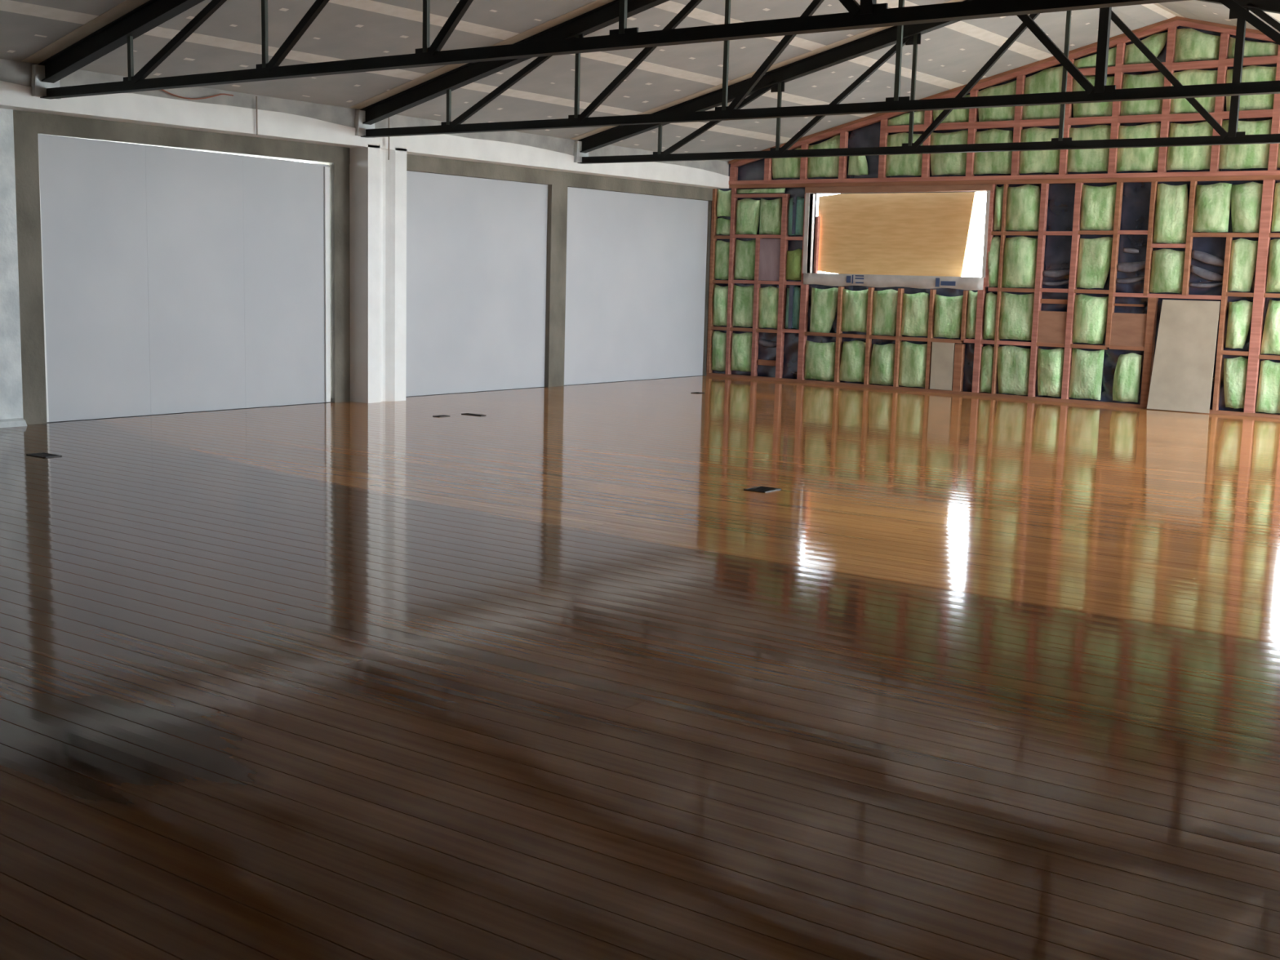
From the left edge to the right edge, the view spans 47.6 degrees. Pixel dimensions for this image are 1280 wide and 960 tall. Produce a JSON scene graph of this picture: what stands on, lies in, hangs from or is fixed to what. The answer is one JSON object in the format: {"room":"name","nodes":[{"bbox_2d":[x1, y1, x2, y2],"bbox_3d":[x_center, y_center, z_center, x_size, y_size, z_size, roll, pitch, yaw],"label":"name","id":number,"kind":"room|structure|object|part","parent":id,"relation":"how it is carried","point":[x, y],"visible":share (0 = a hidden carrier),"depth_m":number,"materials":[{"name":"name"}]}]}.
{"room":"empty warehouse","nodes":[
{"label":"empty warehouse","id":0,"kind":"room"},
{"bbox_2d":[0,58,728,427],"bbox_3d":[-5.298,-2.157,13.950,0.640,3.410,21.600,7,10,36],"label":"wall","id":1,"kind":"structure","parent":0,"point":[368,189],"depth_m":16.34,"materials":[{"name":"paint"}]},
{"bbox_3d":[-5.780,-1.872,13.561,0.300,2.750,0.250,7,10,36],"label":"concrete post","id":2,"kind":"part","parent":1,"relation":"part of","materials":[{"name":"grey concrete"}]},
{"bbox_2d":[37,133,330,422],"bbox_3d":[-4.581,-2.049,15.037,0.040,2.687,3.565,7,10,36],"label":"wall panel","id":3,"kind":"object","parent":1,"relation":"attached to","point":[175,280],"visible":1,"depth_m":14.86,"materials":[{"name":"white paint"}]},
{"bbox_2d":[255,96,257,135],"bbox_3d":[-3.942,-3.747,14.937,0.016,0.390,0.018,7,10,36],"label":"hanging cord","id":4,"kind":"object","parent":1,"relation":"hanging from","point":[255,96],"visible":1,"depth_m":14.94,"materials":[{"name":"grey"}]},
{"bbox_3d":[-3.438,-2.257,16.705,0.300,2.750,0.470,7,10,36],"label":"concrete post","id":5,"kind":"part","parent":1,"relation":"part of","materials":[{"name":"grey concrete"}]},
{"bbox_2d":[405,170,547,396],"bbox_3d":[-2.130,-2.454,18.344,0.020,2.687,2.897,7,10,36],"label":"wall panel","id":6,"kind":"object","parent":1,"relation":"attached to","point":[477,247],"visible":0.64,"depth_m":18.38,"materials":[{"name":"white paint"}]},
{"bbox_3d":[-1.226,-2.620,19.674,0.300,2.750,0.330,7,10,36],"label":"concrete post","id":7,"kind":"part","parent":1,"relation":"part of","materials":[{"name":"grey concrete"}]},
{"bbox_2d":[31,0,1188,99],"bbox_3d":[-0.087,-3.695,9.128,13.098,1.899,0.260,7,10,36],"label":"roof truss","id":8,"kind":"object","parent":1,"relation":"on","point":[46,75],"visible":1,"depth_m":10.20,"materials":[{"name":"black metal"}]},
{"bbox_3d":[-4.310,-3.374,12.313,0.220,0.090,0.016,7,10,36],"label":"gusset plate","id":9,"kind":"part","parent":8,"relation":"part of","materials":[{"name":"black paint"}]},
{"bbox_3d":[-2.908,-3.191,11.291,0.220,0.090,0.016,7,10,36],"label":"gusset plate","id":10,"kind":"part","parent":8,"relation":"part of","materials":[{"name":"black paint"}]},
{"bbox_3d":[-1.506,-3.009,10.269,0.220,0.090,0.016,7,10,36],"label":"gusset plate","id":11,"kind":"part","parent":8,"relation":"part of","materials":[{"name":"black paint"}]},
{"bbox_3d":[-0.103,-2.826,9.246,0.220,0.090,0.016,7,10,36],"label":"gusset plate","id":12,"kind":"part","parent":8,"relation":"part of","materials":[{"name":"black paint"}]},
{"bbox_3d":[1.299,-2.644,8.224,0.220,0.090,0.016,7,10,36],"label":"gusset plate","id":13,"kind":"part","parent":8,"relation":"part of","materials":[{"name":"black paint"}]},
{"bbox_2d":[564,186,708,385],"bbox_3d":[-0.032,-2.799,21.161,0.020,2.687,3.495,7,10,36],"label":"wall panel","id":14,"kind":"object","parent":1,"relation":"attached to","point":[636,272],"visible":1,"depth_m":21.05,"materials":[{"name":"white paint"}]},
{"bbox_3d":[0.983,-2.982,22.639,0.300,2.750,0.100,7,10,36],"label":"concrete post","id":15,"kind":"part","parent":1,"relation":"part of","materials":[{"name":"grey concrete"}]},
{"bbox_2d":[355,0,1279,137],"bbox_3d":[2.202,-4.071,12.201,13.098,1.899,0.260,7,10,36],"label":"roof truss","id":16,"kind":"object","parent":1,"relation":"on","point":[606,15],"visible":0.97,"depth_m":13.32,"materials":[{"name":"black metal"}]},
{"bbox_3d":[-0.619,-3.567,14.364,0.220,0.090,0.016,7,10,36],"label":"gusset plate","id":17,"kind":"part","parent":16,"relation":"part of","materials":[{"name":"black paint"}]},
{"bbox_3d":[0.783,-3.385,13.341,0.220,0.090,0.016,7,10,36],"label":"gusset plate","id":18,"kind":"part","parent":16,"relation":"part of","materials":[{"name":"black paint"}]},
{"bbox_3d":[2.186,-3.202,12.319,0.220,0.090,0.016,7,10,36],"label":"gusset plate","id":19,"kind":"part","parent":16,"relation":"part of","materials":[{"name":"black paint"}]},
{"bbox_3d":[3.588,-3.020,11.297,0.220,0.090,0.016,7,10,36],"label":"gusset plate","id":20,"kind":"part","parent":16,"relation":"part of","materials":[{"name":"black paint"}]},
{"bbox_2d":[573,0,1279,164],"bbox_3d":[4.479,-4.445,15.258,13.098,1.899,0.260,7,10,36],"label":"roof truss","id":21,"kind":"object","parent":1,"relation":"on","point":[774,80],"visible":0.93,"depth_m":16.39,"materials":[{"name":"black metal"}]},
{"bbox_3d":[1.646,-4.699,17.337,0.180,0.130,0.016,7,10,36],"label":"gusset plate","id":22,"kind":"part","parent":21,"relation":"part of","materials":[{"name":"black paint"}]},
{"bbox_3d":[3.061,-3.759,16.398,0.220,0.090,0.016,7,10,36],"label":"gusset plate","id":23,"kind":"part","parent":21,"relation":"part of","materials":[{"name":"black paint"}]},
{"bbox_3d":[3.060,-4.940,16.254,0.180,0.130,0.016,7,10,36],"label":"gusset plate","id":24,"kind":"part","parent":21,"relation":"part of","materials":[{"name":"black paint"}]},
{"bbox_3d":[4.463,-3.576,15.376,0.220,0.090,0.016,7,10,36],"label":"gusset plate","id":25,"kind":"part","parent":21,"relation":"part of","materials":[{"name":"black paint"}]},
{"bbox_3d":[5.865,-3.394,14.354,0.220,0.090,0.016,7,10,36],"label":"gusset plate","id":26,"kind":"part","parent":21,"relation":"part of","materials":[{"name":"black paint"}]},
{"bbox_3d":[5.865,-4.585,14.208,0.180,0.130,0.016,7,10,36],"label":"gusset plate","id":27,"kind":"part","parent":21,"relation":"part of","materials":[{"name":"black paint"}]},
{"bbox_2d":[0,375,1279,959],"bbox_3d":[0.145,0.189,10.150,14.150,0.120,21.950,7,10,36],"label":"floor","id":28,"kind":"structure","parent":0,"point":[539,676],"depth_m":5.56,"materials":[{"name":"brown wood"}]},
{"bbox_2d":[26,452,62,457],"bbox_3d":[-4.722,-0.197,11.505,0.260,0.006,0.150,7,10,36],"label":"floor vent","id":29,"kind":"object","parent":28,"relation":"in","point":[43,455],"visible":1,"depth_m":11.50,"materials":[{"name":"black metal"}]},
{"bbox_2d":[432,414,449,417],"bbox_3d":[-2.104,-0.679,15.385,0.100,0.006,0.160,7,10,36],"label":"floor vent","id":30,"kind":"object","parent":28,"relation":"in","point":[440,415],"visible":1,"depth_m":15.37,"materials":[{"name":"black metal"}]},
{"bbox_2d":[461,413,486,416],"bbox_3d":[-1.790,-0.704,15.624,0.280,0.006,0.090,7,10,36],"label":"floor vent","id":31,"kind":"object","parent":28,"relation":"in","point":[471,414],"visible":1,"depth_m":15.62,"materials":[{"name":"black metal"}]},
{"bbox_2d":[743,485,781,493],"bbox_3d":[0.902,0.069,10.681,0.180,0.006,0.240,7,10,36],"label":"floor vent","id":32,"kind":"object","parent":28,"relation":"in","point":[758,489],"visible":1,"depth_m":10.67,"materials":[{"name":"black metal"}]},
{"bbox_2d":[1146,299,1220,413],"bbox_3d":[6.849,-1.566,18.316,0.770,1.390,0.097,7,10,36],"label":"plasterboard offcut","id":33,"kind":"object","parent":28,"relation":"on","point":[1182,373],"visible":1,"depth_m":18.30,"materials":[{"name":"beige"}]},
{"bbox_2d":[0,0,1279,161],"bbox_3d":[0.274,-3.893,9.556,14.300,1.822,21.950,7,10,36],"label":"ceiling","id":34,"kind":"structure","parent":0,"point":[948,57],"depth_m":15.65,"materials":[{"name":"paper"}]},
{"bbox_2d":[161,89,233,99],"bbox_3d":[-4.410,-3.802,14.276,0.014,0.122,1.002,7,10,36],"label":"loose cable","id":35,"kind":"object","parent":34,"relation":"hanging from","point":[162,90],"visible":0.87,"depth_m":14.32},
{"bbox_2d":[387,117,389,159],"bbox_3d":[-2.832,-3.876,16.377,0.016,0.520,0.018,7,10,36],"label":"hanging cord","id":36,"kind":"object","parent":34,"relation":"hanging from","point":[388,117],"visible":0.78,"depth_m":16.39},
{"bbox_2d":[706,16,1279,418],"bbox_3d":[6.602,-3.070,18.468,14.200,5.530,0.260,7,10,36],"label":"wall","id":37,"kind":"structure","parent":0,"point":[1086,248],"depth_m":19.28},
{"bbox_2d":[802,184,992,290],"bbox_3d":[3.652,-3.462,20.727,2.970,1.427,0.364,7,10,36],"label":"window","id":38,"kind":"structure","parent":37,"relation":"in","point":[974,283],"depth_m":20.72,"materials":[{"name":"grey metal"}]},
{"bbox_2d":[817,191,975,276],"bbox_3d":[3.636,-3.557,20.919,2.480,1.210,0.020,7,10,36],"label":"plywood sheet","id":39,"kind":"object","parent":38,"relation":"on","point":[898,233],"visible":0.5,"depth_m":20.88,"materials":[{"name":"beige wood"}]},
{"bbox_2d":[846,275,955,286],"bbox_3d":[3.677,-2.820,20.561,1.700,0.135,0.003,7,10,36],"label":"print","id":40,"kind":"object","parent":38,"relation":"attached to","point":[851,280],"depth_m":20.57},
{"bbox_3d":[4.051,-5.248,20.067,6.530,1.693,0.105,7,10,36],"label":"rake plate","id":41,"kind":"part","parent":37,"relation":"part of","materials":[{"name":"brown wood"}]},
{"bbox_3d":[6.572,-0.942,18.722,13.700,0.045,0.095,7,10,36],"label":"plate","id":42,"kind":"part","parent":37,"relation":"part of","materials":[{"name":"brown wood"}]},
{"bbox_3d":[6.768,-3.775,18.229,13.400,0.053,0.095,7,10,36],"label":"plate","id":43,"kind":"part","parent":37,"relation":"part of","materials":[{"name":"brown wood"}]},
{"bbox_3d":[6.766,-3.830,18.217,13.400,0.055,0.107,7,10,36],"label":"plate","id":44,"kind":"part","parent":37,"relation":"part of","materials":[{"name":"brown wood"}]},
{"bbox_3d":[9.426,-4.511,16.154,6.850,1.771,0.105,7,10,36],"label":"rake plate","id":45,"kind":"part","parent":37,"relation":"part of","materials":[{"name":"brown wood"}]}
]}

